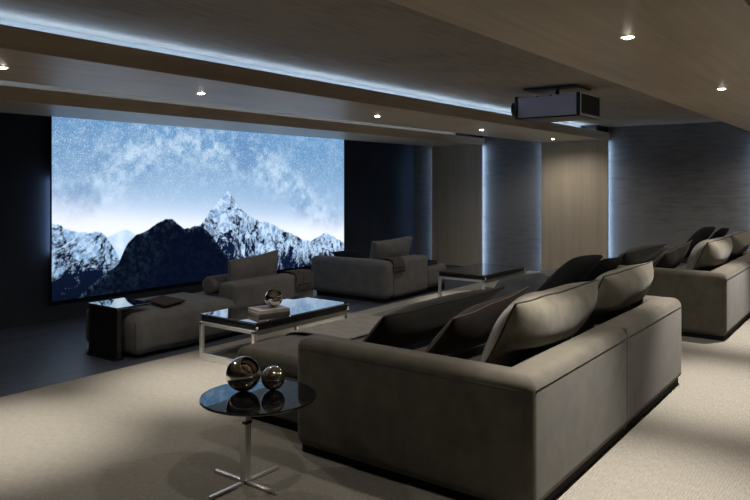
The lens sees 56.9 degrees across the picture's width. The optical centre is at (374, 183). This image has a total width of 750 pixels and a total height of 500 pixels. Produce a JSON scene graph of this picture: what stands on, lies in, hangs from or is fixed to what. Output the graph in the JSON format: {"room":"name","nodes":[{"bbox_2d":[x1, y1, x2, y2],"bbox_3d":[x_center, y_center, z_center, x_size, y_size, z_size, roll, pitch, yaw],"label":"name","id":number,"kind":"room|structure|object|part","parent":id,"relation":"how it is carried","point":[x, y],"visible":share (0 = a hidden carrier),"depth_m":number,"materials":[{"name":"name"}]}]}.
{"room":"home theater","nodes":[
{"label":"home theater","id":0,"kind":"room"},
{"bbox_2d":[0,112,413,329],"bbox_3d":[-3.340,0.305,7.806,0.100,2.390,13.500,0,0,37],"label":"wall","id":1,"kind":"structure","parent":0,"point":[378,177],"depth_m":7.45,"materials":[{"name":"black paint"}]},
{"bbox_2d":[50,116,343,301],"bbox_3d":[-2.022,0.204,9.400,0.100,2.128,4.920,0,0,37],"label":"projection screen","id":2,"kind":"object","parent":1,"relation":"attached to","point":[134,206],"visible":0.91,"depth_m":8.71,"materials":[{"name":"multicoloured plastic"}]},
{"bbox_2d":[0,265,478,396],"bbox_3d":[0.824,1.550,4.691,10.500,0.100,13.700,0,0,37],"label":"floor","id":3,"kind":"structure","parent":0,"point":[35,356],"depth_m":6.10,"materials":[{"name":"brown wood"}]},
{"bbox_2d":[87,298,152,361],"bbox_3d":[-2.244,1.275,6.081,0.440,0.450,0.370,0,0,37],"label":"side table","id":4,"kind":"object","parent":3,"relation":"on","point":[104,316],"visible":1,"depth_m":5.96,"materials":[{"name":"glass"}]},
{"bbox_3d":[-2.495,1.275,6.090,0.024,0.410,0.040,0,0,37],"label":"post","id":5,"kind":"part","parent":4,"relation":"part of","materials":[{"name":"black plastic"}]},
{"bbox_3d":[-2.328,1.275,5.970,0.390,0.410,0.028,0,0,37],"label":"panel","id":6,"kind":"part","parent":4,"relation":"part of","materials":[{"name":"black paint"}]},
{"bbox_3d":[-2.328,1.490,5.969,0.420,0.020,0.090,0,0,37],"label":"plate","id":7,"kind":"part","parent":4,"relation":"part of","materials":[{"name":"black paint"}]},
{"bbox_3d":[-2.165,1.275,5.843,0.024,0.410,0.040,0,0,37],"label":"post","id":8,"kind":"part","parent":4,"relation":"part of","materials":[{"name":"black plastic"}]},
{"bbox_2d":[86,273,313,354],"bbox_3d":[-1.671,1.239,6.993,0.843,0.522,2.295,0,0,37],"label":"sofa","id":9,"kind":"object","parent":3,"relation":"on","point":[150,328],"visible":0.49,"depth_m":6.32,"materials":[{"name":"grey fabric"}]},
{"bbox_3d":[-2.007,1.299,6.544,0.841,0.379,1.173,0,0,37],"label":"seat","id":10,"kind":"part","parent":9,"relation":"part of","materials":[{"name":"grey fabric"}]},
{"bbox_2d":[145,295,185,306],"bbox_3d":[-1.962,1.092,6.430,0.544,0.023,0.295,0,0,42],"label":"folded throw","id":11,"kind":"object","parent":9,"relation":"on","point":[162,300],"visible":0.96,"depth_m":6.40,"materials":[{"name":"brown fabric"}]},
{"bbox_3d":[-1.428,1.293,7.524,0.582,0.291,1.143,0,0,37],"label":"seat","id":12,"kind":"part","parent":9,"relation":"part of","materials":[{"name":"grey fabric"}]},
{"bbox_2d":[202,274,227,294],"bbox_3d":[-1.575,1.049,7.260,0.190,0.190,0.480,0,0,37],"label":"bolster","id":13,"kind":"object","parent":9,"relation":"on","point":[210,285],"visible":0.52,"depth_m":7.08,"materials":[{"name":"grey fabric"}]},
{"bbox_2d":[227,250,278,281],"bbox_3d":[-1.300,0.925,7.342,0.143,0.381,0.740,0,0,37],"label":"cushion","id":14,"kind":"object","parent":9,"relation":"on","point":[264,264],"visible":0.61,"depth_m":7.28,"materials":[{"name":"grey fabric"}]},
{"bbox_3d":[-1.115,1.221,7.270,0.253,0.487,1.185,0,0,37],"label":"backrest","id":15,"kind":"part","parent":9,"relation":"part of","materials":[{"name":"grey fabric"}]},
{"bbox_2d":[282,269,313,292],"bbox_3d":[-0.852,1.066,7.610,0.307,0.221,0.351,0,0,37],"label":"throw blanket","id":16,"kind":"object","parent":9,"relation":"on","point":[304,277],"visible":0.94,"depth_m":7.52,"materials":[{"name":"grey fabric"}]},
{"bbox_2d":[0,271,749,499],"bbox_3d":[1.757,1.494,3.993,7.970,0.012,13.500,0,0,37],"label":"carpet","id":17,"kind":"object","parent":3,"relation":"on","point":[142,431],"visible":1,"depth_m":3.90,"materials":[{"name":"beige carpet"}]},
{"bbox_2d":[199,379,315,498],"bbox_3d":[-0.577,1.268,3.425,0.570,0.439,0.570,0,0,37],"label":"side table","id":18,"kind":"object","parent":17,"relation":"on","point":[223,399],"visible":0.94,"depth_m":3.39,"materials":[{"name":"black glass"}]},
{"bbox_2d":[226,356,260,391],"bbox_3d":[-0.664,0.961,3.494,0.175,0.175,0.174,0,0,37],"label":"ball","id":19,"kind":"object","parent":18,"relation":"on","point":[243,373],"visible":1,"depth_m":3.44,"materials":[{"name":"mirror"}]},
{"bbox_2d":[261,366,284,389],"bbox_3d":[-0.518,0.989,3.515,0.120,0.120,0.120,0,0,37],"label":"ball","id":20,"kind":"object","parent":18,"relation":"on","point":[272,377],"visible":1,"depth_m":3.47,"materials":[{"name":"mirror"}]},
{"bbox_2d":[199,296,348,365],"bbox_3d":[-0.859,1.296,6.131,0.679,0.383,1.194,0,0,37],"label":"coffee table","id":21,"kind":"object","parent":17,"relation":"on","point":[303,310],"visible":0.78,"depth_m":5.85,"materials":[{"name":"glass"}]},
{"bbox_3d":[-1.210,1.329,5.669,0.670,0.319,0.032,0,0,37],"label":"leg frame","id":22,"kind":"part","parent":21,"relation":"part of","materials":[{"name":"metal"}]},
{"bbox_3d":[-1.118,1.472,6.325,0.032,0.032,1.150,0,0,37],"label":"floor rail","id":23,"kind":"part","parent":21,"relation":"part of","materials":[{"name":"metal"}]},
{"bbox_2d":[247,310,289,316],"bbox_3d":[-0.903,1.093,5.877,0.284,0.022,0.243,0,0,-34],"label":"book","id":24,"kind":"object","parent":21,"relation":"on","point":[249,312],"visible":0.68,"depth_m":5.78,"materials":[{"name":"paper"}]},
{"bbox_2d":[248,305,289,314],"bbox_3d":[-0.903,1.068,5.877,0.278,0.027,0.237,0,0,-36],"label":"book","id":25,"kind":"object","parent":24,"relation":"on","point":[265,309],"visible":0.97,"depth_m":5.83,"materials":[{"name":"paper"}]},
{"bbox_2d":[265,289,282,306],"bbox_3d":[-0.866,0.983,5.912,0.154,0.146,0.154,0,0,37],"label":"ball","id":26,"kind":"object","parent":25,"relation":"on","point":[273,298],"visible":1,"depth_m":5.86,"materials":[{"name":"metal"}]},
{"bbox_3d":[-0.863,1.111,6.134,0.670,0.012,1.170,0,0,37],"label":"glass","id":27,"kind":"part","parent":21,"relation":"part of","materials":[{"name":"glass"}]},
{"bbox_3d":[-0.607,1.190,5.943,0.032,0.038,1.130,0,0,37],"label":"rail","id":28,"kind":"part","parent":21,"relation":"part of","materials":[{"name":"metal"}]},
{"bbox_3d":[-0.514,1.329,6.599,0.670,0.319,0.032,0,0,37],"label":"leg frame","id":29,"kind":"part","parent":21,"relation":"part of","materials":[{"name":"metal"}]},
{"bbox_2d":[237,295,680,499],"bbox_3d":[0.635,1.169,4.708,2.129,0.638,2.704,0,0,37],"label":"sofa","id":30,"kind":"object","parent":17,"relation":"on","point":[458,426],"visible":0.69,"depth_m":3.46,"materials":[{"name":"grey fabric"}]},
{"bbox_3d":[0.216,1.296,4.296,1.900,0.265,1.152,0,0,37],"label":"seat","id":31,"kind":"part","parent":30,"relation":"part of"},
{"bbox_2d":[285,315,381,338],"bbox_3d":[-0.193,1.084,4.939,0.588,0.172,0.761,0,0,37],"label":"throw blanket","id":32,"kind":"object","parent":30,"relation":"on","point":[355,326],"visible":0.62,"depth_m":4.82,"materials":[{"name":"grey fabric"}]},
{"bbox_2d":[237,333,537,377],"bbox_3d":[0.210,1.106,4.301,1.932,0.163,1.156,0,0,37],"label":"seat cushion","id":33,"kind":"object","parent":30,"relation":"on","point":[282,352],"depth_m":4.28,"materials":[{"name":"grey fabric"}]},
{"bbox_2d":[363,287,504,347],"bbox_3d":[0.376,0.868,4.421,0.340,0.291,1.337,0,0,37],"label":"cushion","id":34,"kind":"object","parent":30,"relation":"on","point":[417,322],"visible":0.69,"depth_m":4.16,"materials":[{"name":"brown fabric"}]},
{"bbox_2d":[372,303,571,337],"bbox_3d":[0.903,1.105,5.229,1.935,0.165,1.157,0,0,37],"label":"seat cushion","id":35,"kind":"object","parent":30,"relation":"on","point":[383,313],"depth_m":5.60,"materials":[{"name":"grey fabric"}]},
{"bbox_2d":[425,286,528,354],"bbox_3d":[0.596,0.810,4.063,0.252,0.348,0.811,0,0,42],"label":"cushion","id":36,"kind":"object","parent":30,"relation":"on","point":[472,327],"visible":0.73,"depth_m":3.89,"materials":[{"name":"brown fabric"}]},
{"bbox_2d":[492,273,545,299],"bbox_3d":[1.149,0.861,5.576,0.441,0.284,0.187,0,0,37],"label":"cushion","id":37,"kind":"object","parent":30,"relation":"on","point":[512,284],"visible":0.46,"depth_m":5.56,"materials":[{"name":"black fabric"}]},
{"bbox_2d":[479,279,597,366],"bbox_3d":[0.928,0.794,3.840,0.348,0.426,1.228,0,0,37],"label":"cushion","id":38,"kind":"object","parent":30,"relation":"on","point":[534,323],"visible":0.81,"depth_m":3.56,"materials":[{"name":"grey fabric"}]},
{"bbox_2d":[536,255,602,291],"bbox_3d":[1.373,0.756,5.203,0.274,0.412,1.011,0,0,44],"label":"cushion","id":39,"kind":"object","parent":30,"relation":"on","point":[575,269],"visible":0.49,"depth_m":5.13,"materials":[{"name":"black fabric"}]},
{"bbox_2d":[580,257,622,281],"bbox_3d":[1.653,0.737,5.220,0.237,0.364,0.614,0,0,45],"label":"cushion","id":40,"kind":"object","parent":30,"relation":"on","point":[608,264],"visible":0.38,"depth_m":5.11,"materials":[{"name":"black fabric"}]},
{"bbox_2d":[572,261,653,337],"bbox_3d":[1.682,0.795,4.805,0.321,0.420,1.217,0,0,37],"label":"cushion","id":41,"kind":"object","parent":30,"relation":"on","point":[618,289],"visible":0.63,"depth_m":4.55,"materials":[{"name":"grey fabric"}]},
{"bbox_2d":[438,263,524,296],"bbox_3d":[1.407,1.296,8.976,0.659,0.383,1.164,0,0,37],"label":"coffee table","id":42,"kind":"object","parent":17,"relation":"on","point":[485,273],"visible":0.67,"depth_m":8.70,"materials":[{"name":"glass"}]},
{"bbox_3d":[1.064,1.329,8.525,0.650,0.319,0.032,0,0,37],"label":"leg frame","id":43,"kind":"part","parent":42,"relation":"part of","materials":[{"name":"metal"}]},
{"bbox_2d":[439,267,523,279],"bbox_3d":[1.403,1.142,8.979,0.638,0.050,1.128,0,0,37],"label":"table top","id":44,"kind":"object","parent":42,"relation":"on","point":[459,273],"depth_m":8.67,"materials":[{"name":"black glass"}]},
{"bbox_3d":[1.403,1.111,8.979,0.650,0.012,1.140,0,0,37],"label":"glass","id":45,"kind":"part","parent":42,"relation":"part of","materials":[{"name":"glass"}]},
{"bbox_3d":[1.651,1.190,8.794,0.032,0.038,1.100,0,0,37],"label":"rail","id":46,"kind":"part","parent":42,"relation":"part of","materials":[{"name":"metal"}]},
{"bbox_2d":[537,246,749,340],"bbox_3d":[3.246,1.169,8.199,2.129,0.638,2.704,0,0,37],"label":"sofa","id":47,"kind":"object","parent":17,"relation":"on","point":[714,303],"visible":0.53,"depth_m":6.70,"materials":[{"name":"grey fabric"}]},
{"bbox_2d":[537,267,559,280],"bbox_3d":[2.821,1.106,7.792,1.932,0.163,1.156,0,0,37],"label":"seat cushion","id":48,"kind":"object","parent":47,"relation":"on","point":[548,273],"depth_m":8.04,"materials":[{"name":"grey fabric"}]},
{"bbox_2d":[618,243,666,265],"bbox_3d":[2.988,0.868,7.912,0.340,0.291,1.337,0,0,37],"label":"cushion","id":49,"kind":"object","parent":47,"relation":"on","point":[643,254],"visible":0.54,"depth_m":7.69,"materials":[{"name":"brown fabric"}]},
{"bbox_2d":[600,258,686,269],"bbox_3d":[3.515,1.105,8.720,1.935,0.165,1.157,0,0,37],"label":"seat cushion","id":50,"kind":"object","parent":47,"relation":"on","point":[682,265],"depth_m":8.77,"materials":[{"name":"grey fabric"}]},
{"bbox_2d":[653,240,692,268],"bbox_3d":[3.208,0.810,7.554,0.252,0.348,0.811,0,0,42],"label":"cushion","id":51,"kind":"object","parent":47,"relation":"on","point":[671,258],"visible":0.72,"depth_m":7.40,"materials":[{"name":"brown fabric"}]},
{"bbox_2d":[684,227,715,258],"bbox_3d":[3.985,0.756,8.694,0.274,0.412,1.011,0,0,44],"label":"cushion","id":52,"kind":"object","parent":47,"relation":"on","point":[702,234],"visible":0.58,"depth_m":8.59,"materials":[{"name":"black fabric"}]},
{"bbox_2d":[686,236,732,270],"bbox_3d":[3.539,0.794,7.331,0.348,0.426,1.228,0,0,37],"label":"cushion","id":53,"kind":"object","parent":47,"relation":"on","point":[709,253],"visible":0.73,"depth_m":6.98,"materials":[{"name":"grey fabric"}]},
{"bbox_2d":[709,228,728,238],"bbox_3d":[4.265,0.737,8.711,0.237,0.364,0.614,0,0,45],"label":"cushion","id":54,"kind":"object","parent":47,"relation":"on","point":[722,232],"visible":0.37,"depth_m":8.60,"materials":[{"name":"black fabric"}]},
{"bbox_2d":[715,230,749,268],"bbox_3d":[4.293,0.795,8.296,0.321,0.420,1.217,0,0,37],"label":"cushion","id":55,"kind":"object","parent":47,"relation":"on","point":[741,239],"visible":0.48,"depth_m":8.04,"materials":[{"name":"grey fabric"}]},
{"bbox_2d":[311,254,445,302],"bbox_3d":[0.089,1.233,9.564,1.285,0.535,1.612,0,0,37],"label":"armchair","id":56,"kind":"object","parent":3,"relation":"on","point":[362,279],"visible":0.92,"depth_m":8.96,"materials":[{"name":"grey fabric"}]},
{"bbox_2d":[331,249,363,257],"bbox_3d":[-0.329,1.020,9.514,0.350,0.182,0.462,0,0,40],"label":"cushion","id":57,"kind":"object","parent":56,"relation":"on","point":[347,253],"visible":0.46,"depth_m":9.46,"materials":[{"name":"black fabric"}]},
{"bbox_3d":[-0.316,1.211,9.016,1.274,0.491,0.245,0,0,37],"label":"armrest","id":58,"kind":"part","parent":56,"relation":"part of","materials":[{"name":"grey fabric"}]},
{"bbox_2d":[369,236,412,259],"bbox_3d":[0.207,0.920,9.349,0.217,0.366,0.880,0,0,37],"label":"cushion","id":59,"kind":"object","parent":56,"relation":"on","point":[398,247],"visible":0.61,"depth_m":9.21,"materials":[{"name":"grey fabric"}]},
{"bbox_2d":[378,256,404,272],"bbox_3d":[0.201,1.042,8.865,0.308,0.187,0.250,0,0,37],"label":"throw blanket","id":60,"kind":"object","parent":56,"relation":"on","point":[398,262],"visible":0.99,"depth_m":8.79,"materials":[{"name":"grey fabric"}]},
{"bbox_3d":[0.387,1.212,9.137,0.250,0.482,0.851,0,0,37],"label":"backrest","id":61,"kind":"part","parent":56,"relation":"part of","materials":[{"name":"grey fabric"}]},
{"bbox_2d":[428,260,436,264],"bbox_3d":[0.694,1.102,9.634,0.250,0.044,0.260,0,0,37],"label":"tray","id":62,"kind":"object","parent":56,"relation":"on","point":[430,262],"visible":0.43,"depth_m":9.60,"materials":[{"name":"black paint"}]},
{"bbox_3d":[0.787,1.284,9.688,0.246,0.312,0.528,0,0,37],"label":"seat","id":63,"kind":"part","parent":56,"relation":"part of","materials":[{"name":"grey fabric"}]},
{"bbox_2d":[0,0,721,126],"bbox_3d":[0.824,-0.940,4.691,10.500,0.100,13.700,0,0,37],"label":"ceiling","id":64,"kind":"structure","parent":0,"point":[383,44],"depth_m":4.44,"materials":[{"name":"concrete"}]},
{"bbox_2d":[0,80,455,134],"bbox_3d":[-2.683,-0.844,6.972,0.510,0.092,12.950,0,0,37],"label":"trim","id":65,"kind":"structure","parent":64,"relation":"attached to","point":[2,82],"depth_m":7.46,"materials":[{"name":"metal"}]},
{"bbox_2d":[0,18,580,127],"bbox_3d":[-0.938,-0.844,5.666,0.590,0.092,12.950,0,0,37],"label":"trim","id":66,"kind":"structure","parent":64,"relation":"attached to","point":[2,21],"depth_m":4.89,"materials":[{"name":"metal"}]},
{"bbox_2d":[511,84,600,122],"bbox_3d":[1.684,-0.745,6.546,0.728,0.290,0.516,0,0,37],"label":"projector","id":67,"kind":"object","parent":64,"relation":"hanging from","point":[578,106],"visible":1,"depth_m":6.36,"materials":[{"name":"black plastic"}]},
{"bbox_3d":[1.477,-0.709,6.701,0.027,0.207,0.516,0,0,37],"label":"panel","id":68,"kind":"part","parent":67,"relation":"part of","materials":[{"name":"black plastic"}]},
{"bbox_3d":[1.714,-0.710,6.523,0.570,0.190,0.500,0,0,37],"label":"casing","id":69,"kind":"part","parent":67,"relation":"part of","materials":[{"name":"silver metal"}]},
{"bbox_3d":[1.706,-0.608,6.529,0.610,0.016,0.480,0,0,37],"label":"plate","id":70,"kind":"part","parent":67,"relation":"part of","materials":[{"name":"black plastic"}]},
{"bbox_3d":[1.718,-0.881,6.520,0.500,0.018,0.400,0,0,37],"label":"ceiling plate","id":71,"kind":"part","parent":67,"relation":"part of","materials":[{"name":"black plastic"}]},
{"bbox_2d":[582,95,598,115],"bbox_3d":[1.972,-0.710,6.330,0.006,0.150,0.440,0,0,37],"label":"grille","id":72,"kind":"object","parent":67,"relation":"attached to","point":[590,103],"depth_m":6.32,"materials":[{"name":"black plastic"}]},
{"bbox_3d":[1.973,-0.709,6.330,0.005,0.207,0.516,0,0,37],"label":"chrome frame","id":73,"kind":"part","parent":67,"relation":"part of","materials":[{"name":"metal"}]},
{"bbox_2d":[414,122,749,271],"bbox_3d":[4.898,0.305,10.136,10.300,2.390,0.100,0,0,37],"label":"wall","id":74,"kind":"structure","parent":0,"point":[668,183],"depth_m":10.74,"materials":[{"name":"fabric"}]},
{"bbox_2d":[0,85,484,146],"bbox_3d":[-2.511,-0.738,7.186,1.030,0.120,13.500,0,0,37],"label":"ceiling beam","id":75,"kind":"structure","parent":74,"relation":"attached to","point":[17,100],"depth_m":7.46,"materials":[{"name":"brown wood"}]},
{"bbox_2d":[0,24,609,142],"bbox_3d":[-0.765,-0.738,5.880,1.110,0.120,13.500,0,0,37],"label":"ceiling beam","id":76,"kind":"structure","parent":74,"relation":"attached to","point":[31,56],"depth_m":5.06,"materials":[{"name":"brown wood"}]},
{"bbox_2d":[432,145,482,265],"bbox_3d":[1.477,0.405,12.517,1.030,2.166,0.035,0,0,37],"label":"trim","id":77,"kind":"structure","parent":74,"relation":"attached to","point":[457,171],"depth_m":12.47,"materials":[{"name":"brown wood"}]},
{"bbox_2d":[456,133,482,137],"bbox_3d":[1.368,-0.844,12.371,0.970,0.092,0.550,0,0,37],"label":"trim","id":78,"kind":"structure","parent":74,"relation":"attached to","point":[459,134],"depth_m":11.96,"materials":[{"name":"black paint"}]},
{"bbox_2d":[388,0,749,130],"bbox_3d":[1.769,-0.738,3.984,1.060,0.120,13.500,0,0,37],"label":"ceiling","id":79,"kind":"structure","parent":74,"relation":"attached to","point":[682,51],"depth_m":3.20,"materials":[{"name":"brown wood"}]},
{"bbox_2d":[619,35,636,38],"bbox_3d":[1.168,-0.672,3.197,0.076,0.009,0.076,0,0,37],"label":"recessed light","id":80,"kind":"object","parent":79,"relation":"in","point":[624,36],"visible":1,"depth_m":3.18,"materials":[{"name":"white ceramic"}]},
{"bbox_2d":[541,140,608,271],"bbox_3d":[3.223,0.405,11.211,1.110,2.166,0.035,0,0,37],"label":"trim","id":81,"kind":"structure","parent":74,"relation":"attached to","point":[574,174],"depth_m":11.20,"materials":[{"name":"brown wood"}]},
{"bbox_2d":[581,125,607,131],"bbox_3d":[3.114,-0.844,11.065,1.050,0.092,0.550,0,0,37],"label":"trim","id":82,"kind":"structure","parent":74,"relation":"attached to","point":[592,127],"depth_m":10.63,"materials":[{"name":"black paint"}]}
]}

